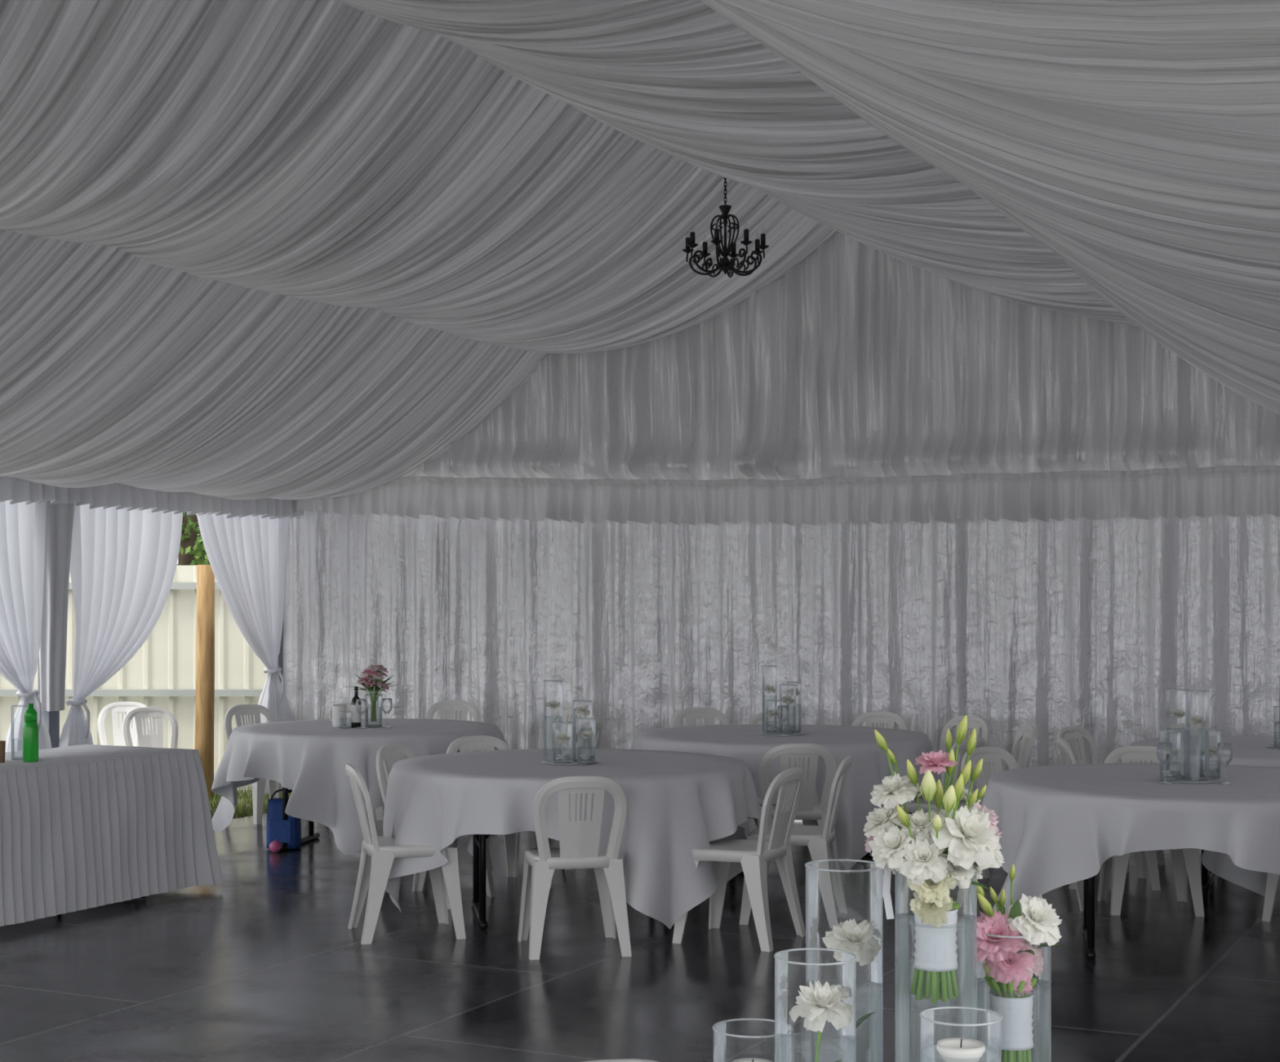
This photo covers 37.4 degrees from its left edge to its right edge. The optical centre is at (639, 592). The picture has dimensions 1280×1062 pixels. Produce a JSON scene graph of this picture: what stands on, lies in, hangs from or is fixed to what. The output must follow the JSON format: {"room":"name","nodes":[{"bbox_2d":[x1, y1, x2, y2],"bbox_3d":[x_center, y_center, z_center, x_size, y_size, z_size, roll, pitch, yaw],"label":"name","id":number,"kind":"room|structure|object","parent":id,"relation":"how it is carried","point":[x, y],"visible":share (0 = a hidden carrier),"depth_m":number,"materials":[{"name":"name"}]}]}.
{"room":"event hall","nodes":[
{"label":"event hall","id":0,"kind":"room"},
{"bbox_2d":[0,0,1279,500],"bbox_3d":[-1.657,-1.631,6.894,9.820,1.899,14.004,0,0,27],"label":"ceiling","id":1,"kind":"structure","parent":0,"point":[249,249],"depth_m":8.72,"materials":[{"name":"grey fabric"}]},
{"bbox_2d":[0,499,51,752],"bbox_3d":[-4.309,0.375,12.337,0.160,2.450,1.199,0,0,28],"label":"curtain","id":2,"kind":"object","parent":1,"relation":"hanging from","point":[22,526],"visible":0.63,"depth_m":12.65,"materials":[{"name":"white fabric"}]},
{"bbox_2d":[58,502,182,747],"bbox_3d":[-3.697,0.375,13.558,0.164,2.450,1.292,0,0,26],"label":"curtain","id":3,"kind":"object","parent":1,"relation":"hanging from","point":[123,563],"visible":0.73,"depth_m":13.42,"materials":[{"name":"white fabric"}]},
{"bbox_2d":[0,476,303,519],"bbox_3d":[-4.252,-0.746,12.142,0.108,0.348,6.900,0,0,27],"label":"valance","id":4,"kind":"object","parent":1,"relation":"hanging from","point":[15,490],"visible":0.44,"depth_m":13.46,"materials":[{"name":"white fabric"}]},
{"bbox_2d":[196,512,290,794],"bbox_3d":[-3.105,0.375,14.745,0.160,2.450,1.082,0,0,28],"label":"curtain","id":5,"kind":"object","parent":1,"relation":"hanging from","point":[246,555],"visible":0.64,"depth_m":14.87,"materials":[{"name":"white fabric"}]},
{"bbox_2d":[282,510,448,720],"bbox_3d":[-2.186,0.430,14.956,1.590,2.300,0.126,0,0,27],"label":"drape","id":6,"kind":"object","parent":1,"relation":"hanging from","point":[361,592],"visible":0.71,"depth_m":14.96,"materials":[{"name":"white fabric"}]},
{"bbox_2d":[682,177,768,277],"bbox_3d":[0.506,-2.225,11.211,0.493,0.670,0.493,0,0,-7],"label":"chandelier","id":7,"kind":"object","parent":1,"relation":"hanging from","point":[722,263],"visible":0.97,"depth_m":11.18,"materials":[{"name":"black metal"}]},
{"bbox_2d":[0,808,1279,1061],"bbox_3d":[-1.408,1.625,6.276,8.980,0.050,15.120,0,0,27],"label":"floor","id":8,"kind":"structure","parent":0,"point":[264,963],"depth_m":7.84,"materials":[{"name":"tile"}]},
{"bbox_2d":[224,704,280,824],"bbox_3d":[-2.659,1.200,13.381,0.450,0.800,0.519,0,0,-43],"label":"plastic chair","id":9,"kind":"object","parent":8,"relation":"on","point":[239,711],"visible":0.27,"depth_m":13.48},
{"bbox_2d":[269,839,282,853],"bbox_3d":[-2.244,1.558,11.639,0.080,0.083,0.080,0,0,27],"label":"ball","id":10,"kind":"object","parent":8,"relation":"on","point":[275,846],"visible":1,"depth_m":11.61,"materials":[{"name":"pink rubber"}]},
{"bbox_2d":[266,789,301,848],"bbox_3d":[-2.226,1.407,11.802,0.201,0.366,0.163,0,0,4],"label":"cooler bag","id":11,"kind":"object","parent":8,"relation":"on","point":[289,831],"visible":0.78,"depth_m":11.74,"materials":[{"name":"blue fabric"}]},
{"bbox_2d":[277,786,319,853],"bbox_3d":[-1.720,1.226,11.902,1.600,0.748,1.600,0,0,9],"label":"round table","id":12,"kind":"object","parent":8,"relation":"on","point":[312,835],"visible":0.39,"depth_m":11.73,"materials":[{"name":"black paint"}]},
{"bbox_2d":[211,718,506,854],"bbox_3d":[-1.717,1.185,11.908,1.824,0.679,1.764,0,0,-36],"label":"tablecloth","id":13,"kind":"object","parent":12,"relation":"on","point":[309,758],"visible":0.75,"depth_m":11.17,"materials":[{"name":"white fabric"}]},
{"bbox_2d":[328,704,346,727],"bbox_3d":[-1.896,0.773,11.892,0.090,0.140,0.113,0,0,-31],"label":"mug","id":14,"kind":"object","parent":13,"relation":"on","point":[336,708],"visible":0.99,"depth_m":11.85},
{"bbox_2d":[351,686,361,727],"bbox_3d":[-1.785,0.716,11.882,0.065,0.255,0.065,0,0,27],"label":"wine bottle","id":15,"kind":"object","parent":13,"relation":"on","point":[356,719],"visible":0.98,"depth_m":11.86,"materials":[{"name":"black glass"}]},
{"bbox_2d":[364,693,382,727],"bbox_3d":[-1.680,0.743,11.922,0.113,0.202,0.113,0,0,27],"label":"vase","id":16,"kind":"object","parent":13,"relation":"on","point":[366,725],"visible":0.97,"depth_m":11.94,"materials":[{"name":"clear glass"}]},
{"bbox_2d":[345,664,395,721],"bbox_3d":[-1.678,0.630,11.928,0.311,0.362,0.320,0,0,27],"label":"posy","id":17,"kind":"object","parent":16,"relation":"in","point":[373,670],"visible":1,"depth_m":11.89,"materials":[{"name":"pink plant"}]},
{"bbox_2d":[325,702,384,820],"bbox_3d":[-2.058,1.200,13.524,0.450,0.800,0.519,0,0,-6],"label":"plastic chair","id":18,"kind":"object","parent":8,"relation":"on","point":[380,811],"visible":0.06,"depth_m":13.73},
{"bbox_2d":[345,764,466,944],"bbox_3d":[-1.119,1.200,8.874,0.519,0.800,0.450,0,0,-17],"label":"plastic chair","id":19,"kind":"object","parent":8,"relation":"on","point":[378,854],"visible":0.81,"depth_m":8.73,"materials":[{"name":"plastic"}]},
{"bbox_2d":[375,743,494,909],"bbox_3d":[-1.092,1.200,9.860,0.519,0.800,0.450,0,0,24],"label":"plastic chair","id":20,"kind":"object","parent":8,"relation":"on","point":[388,755],"visible":0.24,"depth_m":9.93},
{"bbox_2d":[425,700,480,722],"bbox_3d":[-1.399,1.200,13.823,0.450,0.800,0.519,0,0,4],"label":"plastic chair","id":21,"kind":"object","parent":8,"relation":"on","point":[463,706],"visible":0.17,"depth_m":14.04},
{"bbox_2d":[471,834,490,929],"bbox_3d":[-0.348,1.226,9.400,1.700,0.748,1.700,0,0,-9],"label":"round table","id":22,"kind":"object","parent":8,"relation":"on","point":[478,900],"visible":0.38,"depth_m":9.09,"materials":[{"name":"black paint"}]},
{"bbox_2d":[382,748,760,929],"bbox_3d":[-0.352,1.187,9.380,1.931,0.684,1.906,0,0,27],"label":"tablecloth","id":23,"kind":"object","parent":22,"relation":"on","point":[677,803],"visible":0.8,"depth_m":8.69,"materials":[{"name":"white fabric"}]},
{"bbox_2d":[542,760,598,764],"bbox_3d":[-0.348,0.842,9.400,0.280,0.004,0.280,0,0,27],"label":"glass plate","id":24,"kind":"object","parent":23,"relation":"on","point":[543,762],"visible":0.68,"depth_m":9.33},
{"bbox_2d":[543,680,562,761],"bbox_3d":[-0.433,0.638,9.430,0.099,0.402,0.099,0,0,27],"label":"vase","id":25,"kind":"object","parent":24,"relation":"on","point":[545,759],"visible":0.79,"depth_m":9.45,"materials":[{"name":"clear glass"}]},
{"bbox_2d":[551,721,572,764],"bbox_3d":[-0.383,0.738,9.315,0.103,0.202,0.103,0,0,27],"label":"vase","id":26,"kind":"object","parent":24,"relation":"on","point":[555,760],"visible":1,"depth_m":9.33,"materials":[{"name":"clear glass"}]},
{"bbox_2d":[554,733,569,743],"bbox_3d":[-0.384,0.714,9.316,0.077,0.054,0.077,0,0,7],"label":"bloom","id":27,"kind":"object","parent":26,"relation":"in","point":[561,737],"visible":1,"depth_m":9.30,"materials":[{"name":"white plant"}]},
{"bbox_2d":[572,700,592,761],"bbox_3d":[-0.286,0.688,9.420,0.103,0.302,0.103,0,0,27],"label":"vase","id":28,"kind":"object","parent":24,"relation":"on","point":[574,728],"visible":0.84,"depth_m":9.44,"materials":[{"name":"clear glass"}]},
{"bbox_2d":[573,704,590,716],"bbox_3d":[-0.288,0.587,9.418,0.074,0.058,0.080,0,0,39],"label":"bloom","id":29,"kind":"object","parent":28,"relation":"in","point":[582,709],"visible":1,"depth_m":9.41,"materials":[{"name":"white plant"}]},
{"bbox_2d":[577,717,595,764],"bbox_3d":[-0.264,0.728,9.312,0.093,0.222,0.093,0,0,27],"label":"vase","id":30,"kind":"object","parent":24,"relation":"on","point":[587,756],"visible":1,"depth_m":9.32,"materials":[{"name":"clear glass"}]},
{"bbox_2d":[446,735,552,888],"bbox_3d":[-0.796,1.200,10.355,0.450,0.800,0.519,0,0,-30],"label":"plastic chair","id":31,"kind":"object","parent":8,"relation":"on","point":[464,744],"visible":0.18,"depth_m":10.58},
{"bbox_2d":[534,720,602,839],"bbox_3d":[-0.517,1.200,11.972,0.519,0.800,0.450,0,0,24],"label":"plastic chair","id":32,"kind":"object","parent":8,"relation":"on","point":[584,743],"visible":0.15,"depth_m":11.85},
{"bbox_2d":[546,704,595,748],"bbox_3d":[-0.595,1.200,13.334,0.450,0.800,0.519,0,0,33],"label":"plastic chair","id":33,"kind":"object","parent":8,"relation":"on","point":[566,708],"visible":0.16,"depth_m":13.55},
{"bbox_2d":[517,775,631,959],"bbox_3d":[-0.297,1.200,8.488,0.450,0.800,0.519,0,0,-10],"label":"plastic chair","id":34,"kind":"object","parent":8,"relation":"on","point":[579,840],"visible":1,"depth_m":8.31,"materials":[{"name":"plastic"}]},
{"bbox_2d":[585,1058,657,1061],"bbox_3d":[0.001,1.200,2.987,0.450,0.800,0.519,0,0,-14],"label":"plastic chair","id":35,"kind":"object","parent":8,"relation":"on","point":[627,1060],"visible":1,"depth_m":3.23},
{"bbox_2d":[672,707,729,727],"bbox_3d":[0.469,1.200,12.949,0.450,0.800,0.519,0,0,-13],"label":"plastic chair","id":36,"kind":"object","parent":8,"relation":"on","point":[690,713],"visible":0.17,"depth_m":13.17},
{"bbox_2d":[671,767,805,951],"bbox_3d":[0.479,1.200,8.716,0.519,0.800,0.450,0,0,26],"label":"plastic chair","id":37,"kind":"object","parent":8,"relation":"on","point":[753,855],"visible":0.94,"depth_m":8.60,"materials":[{"name":"plastic"}]},
{"bbox_2d":[747,711,807,825],"bbox_3d":[0.907,1.200,12.511,0.450,0.800,0.519,0,0,3],"label":"plastic chair","id":38,"kind":"object","parent":8,"relation":"on","point":[757,717],"visible":0.09,"depth_m":12.73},
{"bbox_2d":[753,743,836,827],"bbox_3d":[0.826,1.200,10.269,0.450,0.800,0.519,0,0,-5],"label":"plastic chair","id":39,"kind":"object","parent":8,"relation":"on","point":[806,811],"visible":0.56,"depth_m":10.07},
{"bbox_2d":[739,755,852,928],"bbox_3d":[0.779,1.200,9.278,0.519,0.800,0.450,0,0,12],"label":"plastic chair","id":40,"kind":"object","parent":8,"relation":"on","point":[820,841],"visible":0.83,"depth_m":9.11,"materials":[{"name":"plastic"}]},
{"bbox_2d":[741,852,874,873],"bbox_3d":[0.842,1.226,11.299,1.700,0.748,1.700,0,0,-25],"label":"round table","id":41,"kind":"object","parent":8,"relation":"on","point":[867,857],"visible":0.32,"depth_m":11.24,"materials":[{"name":"black paint"}]},
{"bbox_2d":[631,724,941,874],"bbox_3d":[0.819,1.194,11.307,1.885,0.698,1.909,0,0,24],"label":"tablecloth","id":42,"kind":"object","parent":41,"relation":"on","point":[870,765],"visible":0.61,"depth_m":10.58,"materials":[{"name":"white fabric"}]},
{"bbox_2d":[757,732,804,735],"bbox_3d":[0.842,0.842,11.299,0.280,0.004,0.280,0,0,27],"label":"glass plate","id":43,"kind":"object","parent":42,"relation":"on","point":[758,733],"visible":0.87,"depth_m":11.27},
{"bbox_2d":[762,665,777,733],"bbox_3d":[0.777,0.638,11.329,0.093,0.402,0.093,0,0,27],"label":"vase","id":44,"kind":"object","parent":43,"relation":"on","point":[763,666],"visible":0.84,"depth_m":11.35,"materials":[{"name":"clear glass"}]},
{"bbox_2d":[765,699,781,734],"bbox_3d":[0.792,0.738,11.224,0.093,0.202,0.093,0,0,27],"label":"vase","id":45,"kind":"object","parent":43,"relation":"on","point":[772,728],"visible":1,"depth_m":11.24,"materials":[{"name":"clear glass"}]},
{"bbox_2d":[779,684,795,733],"bbox_3d":[0.882,0.693,11.289,0.103,0.292,0.103,0,0,27],"label":"vase","id":46,"kind":"object","parent":43,"relation":"on","point":[788,728],"visible":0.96,"depth_m":11.31,"materials":[{"name":"clear glass"}]},
{"bbox_2d":[786,681,801,732],"bbox_3d":[0.927,0.688,11.389,0.093,0.302,0.093,0,0,27],"label":"vase","id":47,"kind":"object","parent":43,"relation":"on","point":[799,730],"visible":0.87,"depth_m":11.41,"materials":[{"name":"clear glass"}]},
{"bbox_2d":[777,705,789,736],"bbox_3d":[0.842,0.753,11.129,0.072,0.180,0.072,0,0,27],"label":"wine glass","id":48,"kind":"object","parent":42,"relation":"on","point":[786,707],"visible":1,"depth_m":11.12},
{"bbox_2d":[851,711,907,730],"bbox_3d":[1.504,1.200,12.484,0.450,0.800,0.519,0,0,29],"label":"plastic chair","id":49,"kind":"object","parent":8,"relation":"on","point":[871,717],"visible":0.22,"depth_m":12.68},
{"bbox_2d":[894,737,990,878],"bbox_3d":[1.654,1.200,10.593,0.519,0.800,0.450,0,0,41],"label":"plastic chair","id":50,"kind":"object","parent":8,"relation":"on","point":[912,806],"visible":0.23,"depth_m":10.42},
{"bbox_2d":[939,715,989,803],"bbox_3d":[1.948,1.200,12.111,0.519,0.800,0.450,0,0,-36],"label":"plastic chair","id":51,"kind":"object","parent":8,"relation":"on","point":[979,723],"visible":0.23,"depth_m":12.24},
{"bbox_2d":[977,725,1035,795],"bbox_3d":[2.106,1.200,11.345,0.519,0.800,0.450,0,0,-2],"label":"plastic chair","id":52,"kind":"object","parent":8,"relation":"on","point":[1028,733],"visible":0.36,"depth_m":11.38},
{"bbox_2d":[955,746,1083,911],"bbox_3d":[1.921,1.200,9.592,0.450,0.800,0.519,0,0,-35],"label":"plastic chair","id":53,"kind":"object","parent":8,"relation":"on","point":[992,757],"visible":0.22,"depth_m":9.76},
{"bbox_2d":[1082,875,1096,959],"bbox_3d":[2.482,1.226,8.500,1.700,0.748,1.700,0,0,11],"label":"round table","id":54,"kind":"object","parent":8,"relation":"on","point":[1088,926],"visible":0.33,"depth_m":8.34,"materials":[{"name":"black paint"}]},
{"bbox_2d":[981,763,1279,911],"bbox_3d":[2.469,1.164,8.495,1.900,0.638,1.889,0,0,27],"label":"tablecloth","id":55,"kind":"object","parent":54,"relation":"on","point":[1059,824],"visible":0.94,"depth_m":7.93,"materials":[{"name":"white fabric"}]},
{"bbox_2d":[1156,742,1173,784],"bbox_3d":[2.322,0.753,8.360,0.072,0.180,0.072,0,0,27],"label":"wine glass","id":56,"kind":"object","parent":55,"relation":"on","point":[1159,744],"visible":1,"depth_m":8.35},
{"bbox_2d":[1159,777,1223,783],"bbox_3d":[2.482,0.842,8.500,0.280,0.004,0.280,0,0,27],"label":"glass plate","id":57,"kind":"object","parent":55,"relation":"on","point":[1182,780],"visible":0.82,"depth_m":8.44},
{"bbox_2d":[1159,729,1181,781],"bbox_3d":[2.377,0.728,8.470,0.095,0.222,0.095,0,0,27],"label":"vase","id":58,"kind":"object","parent":57,"relation":"on","point":[1169,773],"visible":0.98,"depth_m":8.48,"materials":[{"name":"clear glass"}]},
{"bbox_2d":[1165,688,1187,778],"bbox_3d":[2.437,0.638,8.580,0.099,0.402,0.099,0,0,27],"label":"vase","id":59,"kind":"object","parent":57,"relation":"on","point":[1167,729],"visible":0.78,"depth_m":8.60,"materials":[{"name":"clear glass"}]},
{"bbox_2d":[1186,689,1209,781],"bbox_3d":[2.502,0.638,8.480,0.103,0.402,0.103,0,0,27],"label":"vase","id":60,"kind":"object","parent":57,"relation":"on","point":[1188,777],"visible":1,"depth_m":8.50,"materials":[{"name":"clear glass"}]},
{"bbox_2d":[1187,715,1206,728],"bbox_3d":[2.501,0.577,8.478,0.074,0.058,0.080,0,0,39],"label":"bloom","id":61,"kind":"object","parent":60,"relation":"on","point":[1196,721],"visible":1,"depth_m":8.46,"materials":[{"name":"white plant"}]},
{"bbox_2d":[1198,728,1221,778],"bbox_3d":[2.582,0.728,8.560,0.099,0.222,0.099,0,0,27],"label":"vase","id":62,"kind":"object","parent":57,"relation":"on","point":[1218,770],"visible":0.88,"depth_m":8.58,"materials":[{"name":"clear glass"}]},
{"bbox_2d":[1216,742,1233,784],"bbox_3d":[2.582,0.753,8.340,0.072,0.180,0.072,0,0,27],"label":"wine glass","id":63,"kind":"object","parent":55,"relation":"on","point":[1220,745],"visible":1,"depth_m":8.33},
{"bbox_2d":[1056,737,1160,890],"bbox_3d":[2.560,1.200,10.403,0.519,0.800,0.450,0,0,5],"label":"plastic chair","id":64,"kind":"object","parent":8,"relation":"on","point":[1066,753],"visible":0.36,"depth_m":10.25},
{"bbox_2d":[1056,726,1164,872],"bbox_3d":[2.745,1.200,11.131,0.519,0.800,0.450,0,0,45],"label":"plastic chair","id":65,"kind":"object","parent":8,"relation":"on","point":[1073,735],"visible":0.28,"depth_m":11.30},
{"bbox_2d":[1097,746,1204,916],"bbox_3d":[2.588,1.200,9.611,0.450,0.800,0.519,0,0,5],"label":"plastic chair","id":66,"kind":"object","parent":8,"relation":"on","point":[1188,859],"visible":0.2,"depth_m":9.76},
{"bbox_2d":[1163,723,1217,853],"bbox_3d":[3.394,1.200,11.328,0.450,0.800,0.519,0,0,-10],"label":"plastic chair","id":67,"kind":"object","parent":8,"relation":"on","point":[1212,732],"visible":0.04,"depth_m":11.55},
{"bbox_2d":[1201,849,1213,890],"bbox_3d":[3.569,1.226,10.314,1.700,0.748,1.700,0,0,21],"label":"round table","id":68,"kind":"object","parent":8,"relation":"on","point":[1206,875],"visible":0.18,"depth_m":10.24,"materials":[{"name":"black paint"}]},
{"bbox_2d":[1128,735,1279,897],"bbox_3d":[3.576,1.198,10.330,1.893,0.706,1.878,0,0,-10],"label":"tablecloth","id":69,"kind":"object","parent":68,"relation":"on","point":[1248,750],"visible":0.18,"depth_m":9.73,"materials":[{"name":"white fabric"}]},
{"bbox_2d":[1266,744,1279,748],"bbox_3d":[3.569,0.842,10.314,0.280,0.004,0.280,0,0,27],"label":"glass plate","id":70,"kind":"object","parent":69,"relation":"on","point":[1268,746],"visible":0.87,"depth_m":10.32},
{"bbox_2d":[1273,706,1279,747],"bbox_3d":[3.489,0.728,10.264,0.093,0.222,0.093,0,0,27],"label":"vase","id":71,"kind":"object","parent":70,"relation":"on","point":[1275,740],"visible":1,"depth_m":10.29,"materials":[{"name":"clear glass"}]},
{"bbox_2d":[1262,872,1279,922],"bbox_3d":[3.376,1.200,9.198,0.519,0.800,0.450,0,0,-38],"label":"plastic chair","id":72,"kind":"object","parent":8,"relation":"on","point":[1273,880],"visible":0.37,"depth_m":9.19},
{"bbox_3d":[0.449,1.226,2.504,1.140,0.748,1.140,0,0,0],"label":"display table","id":73,"kind":"object","parent":8,"relation":"on","visible":0},
{"bbox_3d":[0.432,0.985,2.490,1.340,0.276,1.288,0,0,27],"label":"tablecloth","id":74,"kind":"object","parent":73,"relation":"on","visible":0},
{"bbox_2d":[712,1017,792,1061],"bbox_3d":[0.172,0.756,2.900,0.122,0.180,0.122,0,0,27],"label":"vase","id":75,"kind":"object","parent":74,"relation":"on","point":[719,1028],"visible":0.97,"depth_m":2.93,"materials":[{"name":"clear glass"}]},
{"bbox_2d":[731,1057,772,1061],"bbox_3d":[0.172,0.732,2.900,0.068,0.032,0.068,0,0,27],"label":"candle","id":76,"kind":"object","parent":75,"relation":"on","point":[744,1060],"visible":1,"depth_m":2.93,"materials":[{"name":"white wax"}]},
{"bbox_2d":[773,947,857,1061],"bbox_3d":[0.260,0.692,2.799,0.122,0.309,0.122,0,0,27],"label":"vase","id":77,"kind":"object","parent":74,"relation":"on","point":[849,959],"visible":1,"depth_m":2.83,"materials":[{"name":"clear glass"}]},
{"bbox_2d":[788,980,853,1061],"bbox_3d":[0.270,0.706,2.801,0.092,0.253,0.093,0,0,27],"label":"flower","id":78,"kind":"object","parent":77,"relation":"in","point":[818,1004],"visible":1,"depth_m":2.79,"materials":[{"name":"white plant"}]},
{"bbox_2d":[804,859,883,1061],"bbox_3d":[0.324,0.639,3.000,0.124,0.415,0.124,0,0,27],"label":"vase","id":79,"kind":"object","parent":74,"relation":"on","point":[876,1020],"visible":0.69,"depth_m":3.03,"materials":[{"name":"clear glass"}]},
{"bbox_2d":[822,919,881,1053],"bbox_3d":[0.339,0.675,3.004,0.078,0.314,0.086,0,0,45],"label":"flower","id":80,"kind":"object","parent":79,"relation":"in","point":[851,936],"visible":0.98,"depth_m":2.99,"materials":[{"name":"white plant"}]},
{"bbox_2d":[894,856,977,1061],"bbox_3d":[0.446,0.618,2.850,0.124,0.457,0.124,0,0,27],"label":"vase","id":81,"kind":"object","parent":74,"relation":"on","point":[901,917],"visible":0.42,"depth_m":2.88,"materials":[{"name":"clear glass"}]},
{"bbox_2d":[862,715,1004,1004],"bbox_3d":[0.441,0.399,2.849,0.218,0.430,0.199,0,0,27],"label":"bouquet","id":82,"kind":"object","parent":81,"relation":"in","point":[913,846],"visible":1,"depth_m":2.81,"materials":[{"name":"white plant"}]},
{"bbox_2d":[920,1006,1002,1061],"bbox_3d":[0.450,0.719,2.650,0.114,0.254,0.114,0,0,27],"label":"vase","id":83,"kind":"object","parent":74,"relation":"on","point":[994,1019],"visible":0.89,"depth_m":2.68,"materials":[{"name":"clear glass"}]},
{"bbox_2d":[936,1037,985,1061],"bbox_3d":[0.450,0.642,2.650,0.068,0.032,0.068,0,0,27],"label":"candle","id":84,"kind":"object","parent":83,"relation":"on","point":[953,1050],"visible":1,"depth_m":2.63,"materials":[{"name":"white wax"}]},
{"bbox_2d":[977,933,1051,1061],"bbox_3d":[0.571,0.681,2.900,0.120,0.330,0.120,0,0,27],"label":"vase","id":85,"kind":"object","parent":74,"relation":"on","point":[1044,986],"visible":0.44,"depth_m":2.92,"materials":[{"name":"clear glass"}]},
{"bbox_2d":[971,863,1062,1061],"bbox_3d":[0.566,0.608,2.897,0.165,0.383,0.137,0,0,27],"label":"bouquet","id":86,"kind":"object","parent":85,"relation":"in","point":[1010,967],"visible":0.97,"depth_m":2.87,"materials":[{"name":"pink plant"}]},
{"bbox_3d":[-3.256,1.226,9.260,0.740,0.742,2.340,0,0,27],"label":"trestle table","id":87,"kind":"object","parent":8,"relation":"on","visible":0},
{"bbox_2d":[0,744,223,926],"bbox_3d":[-3.255,1.200,9.263,1.032,0.721,2.637,0,0,27],"label":"table skirt","id":88,"kind":"object","parent":87,"relation":"on","point":[82,827],"visible":1,"depth_m":9.47,"materials":[{"name":"white fabric"}]},
{"bbox_2d":[10,705,27,759],"bbox_3d":[-3.131,0.706,9.555,0.099,0.272,0.099,0,0,27],"label":"vase","id":89,"kind":"object","parent":88,"relation":"on","point":[12,740],"visible":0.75,"depth_m":9.56,"materials":[{"name":"clear glass"}]},
{"bbox_2d":[22,703,38,762],"bbox_3d":[-3.044,0.698,9.439,0.076,0.290,0.076,0,0,27],"label":"drink bottle","id":90,"kind":"object","parent":88,"relation":"on","point":[30,726],"visible":1,"depth_m":9.41,"materials":[{"name":"green plastic"}]},
{"bbox_2d":[408,231,1279,479],"bbox_3d":[1.408,-1.696,13.010,9.822,1.868,0.466,0,0,27],"label":"wall","id":91,"kind":"structure","parent":0,"point":[860,360],"depth_m":13.03,"materials":[{"name":"white"}]},
{"bbox_2d":[440,516,660,749],"bbox_3d":[-0.690,0.430,14.203,1.861,2.300,0.121,0,0,26],"label":"drape","id":92,"kind":"object","parent":91,"relation":"hanging from","point":[530,602],"visible":0.72,"depth_m":14.22,"materials":[{"name":"white fabric"}]},
{"bbox_2d":[659,520,857,804],"bbox_3d":[0.827,0.430,13.458,1.620,2.300,0.104,0,0,25],"label":"drape","id":93,"kind":"object","parent":91,"relation":"hanging from","point":[735,600],"visible":0.52,"depth_m":13.48,"materials":[{"name":"white fabric"}]},
{"bbox_2d":[292,465,1279,526],"bbox_3d":[1.397,-0.692,12.988,9.760,0.458,0.206,0,0,27],"label":"valance","id":94,"kind":"object","parent":91,"relation":"attached to","point":[1230,491],"visible":0.93,"depth_m":13.00,"materials":[{"name":"white"}]},
{"bbox_2d":[857,516,1095,771],"bbox_3d":[2.240,0.430,12.738,1.649,2.300,0.118,0,0,25],"label":"drape","id":95,"kind":"object","parent":91,"relation":"hanging from","point":[994,622],"visible":0.66,"depth_m":12.73,"materials":[{"name":"white fabric"}]},
{"bbox_2d":[1095,513,1279,763],"bbox_3d":[3.670,0.430,12.021,1.650,2.300,0.114,0,0,25],"label":"drape","id":96,"kind":"object","parent":91,"relation":"hanging from","point":[1192,603],"visible":0.59,"depth_m":12.13,"materials":[{"name":"white fabric"}]},
{"label":"outside","id":97,"kind":"structure","parent":0,"visible":0},
{"bbox_2d":[210,783,267,818],"bbox_3d":[-2.911,1.640,15.351,120.000,0.001,120.000,0,0,27],"label":"lawn","id":98,"kind":"structure","parent":97,"point":[245,786],"depth_m":15.35,"materials":[{"name":"green plant"}]},
{"bbox_2d":[38,500,74,748],"bbox_3d":[-4.050,0.420,12.984,0.264,2.440,0.373,0,0,27],"label":"tent pole","id":99,"kind":"object","parent":98,"relation":"on","point":[59,524],"visible":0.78,"depth_m":12.94,"materials":[{"name":"grey metal"}]},
{"bbox_2d":[97,702,152,746],"bbox_3d":[-3.904,1.240,14.312,0.450,0.800,0.519,0,0,-13],"label":"plastic chair","id":100,"kind":"object","parent":98,"relation":"on","point":[118,740],"visible":0.23,"depth_m":14.49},
{"bbox_2d":[0,565,267,777],"bbox_3d":[-4.611,0.690,16.454,10.760,1.860,0.096,0,0,0],"label":"metal fence","id":101,"kind":"object","parent":98,"relation":"on","point":[162,673],"visible":0.06,"depth_m":16.50,"materials":[{"name":"metal"}]},
{"bbox_2d":[122,706,177,748],"bbox_3d":[-3.477,1.240,13.663,0.450,0.800,0.519,0,0,-33],"label":"plastic chair","id":102,"kind":"object","parent":98,"relation":"on","point":[153,740],"visible":0.47,"depth_m":13.84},
{"bbox_2d":[176,511,210,565],"bbox_3d":[-4.635,-0.629,21.069,2.599,4.555,2.406,0,0,21],"label":"tree","id":103,"kind":"object","parent":98,"relation":"on","point":[192,552],"visible":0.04,"depth_m":20.88,"materials":[{"name":"green plant"}]},
{"bbox_2d":[194,564,214,800],"bbox_3d":[-3.434,0.720,14.897,0.167,1.881,0.155,0,0,27],"label":"timber post","id":104,"kind":"object","parent":98,"relation":"on","point":[205,632],"visible":0.74,"depth_m":14.83,"materials":[{"name":"brown wood"}]},
{"bbox_2d":[208,785,291,820],"bbox_3d":[-4.002,1.595,13.941,2.571,0.090,3.552,0,0,27],"label":"grass tufts","id":105,"kind":"object","parent":98,"relation":"on","point":[244,812],"visible":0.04,"depth_m":14.43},
{"bbox_2d":[268,622,283,795],"bbox_3d":[-2.938,0.420,15.297,0.180,2.440,0.180,0,0,27],"label":"tent pole","id":106,"kind":"object","parent":98,"relation":"on","point":[280,660],"visible":0.07,"depth_m":15.27,"materials":[{"name":"grey metal"}]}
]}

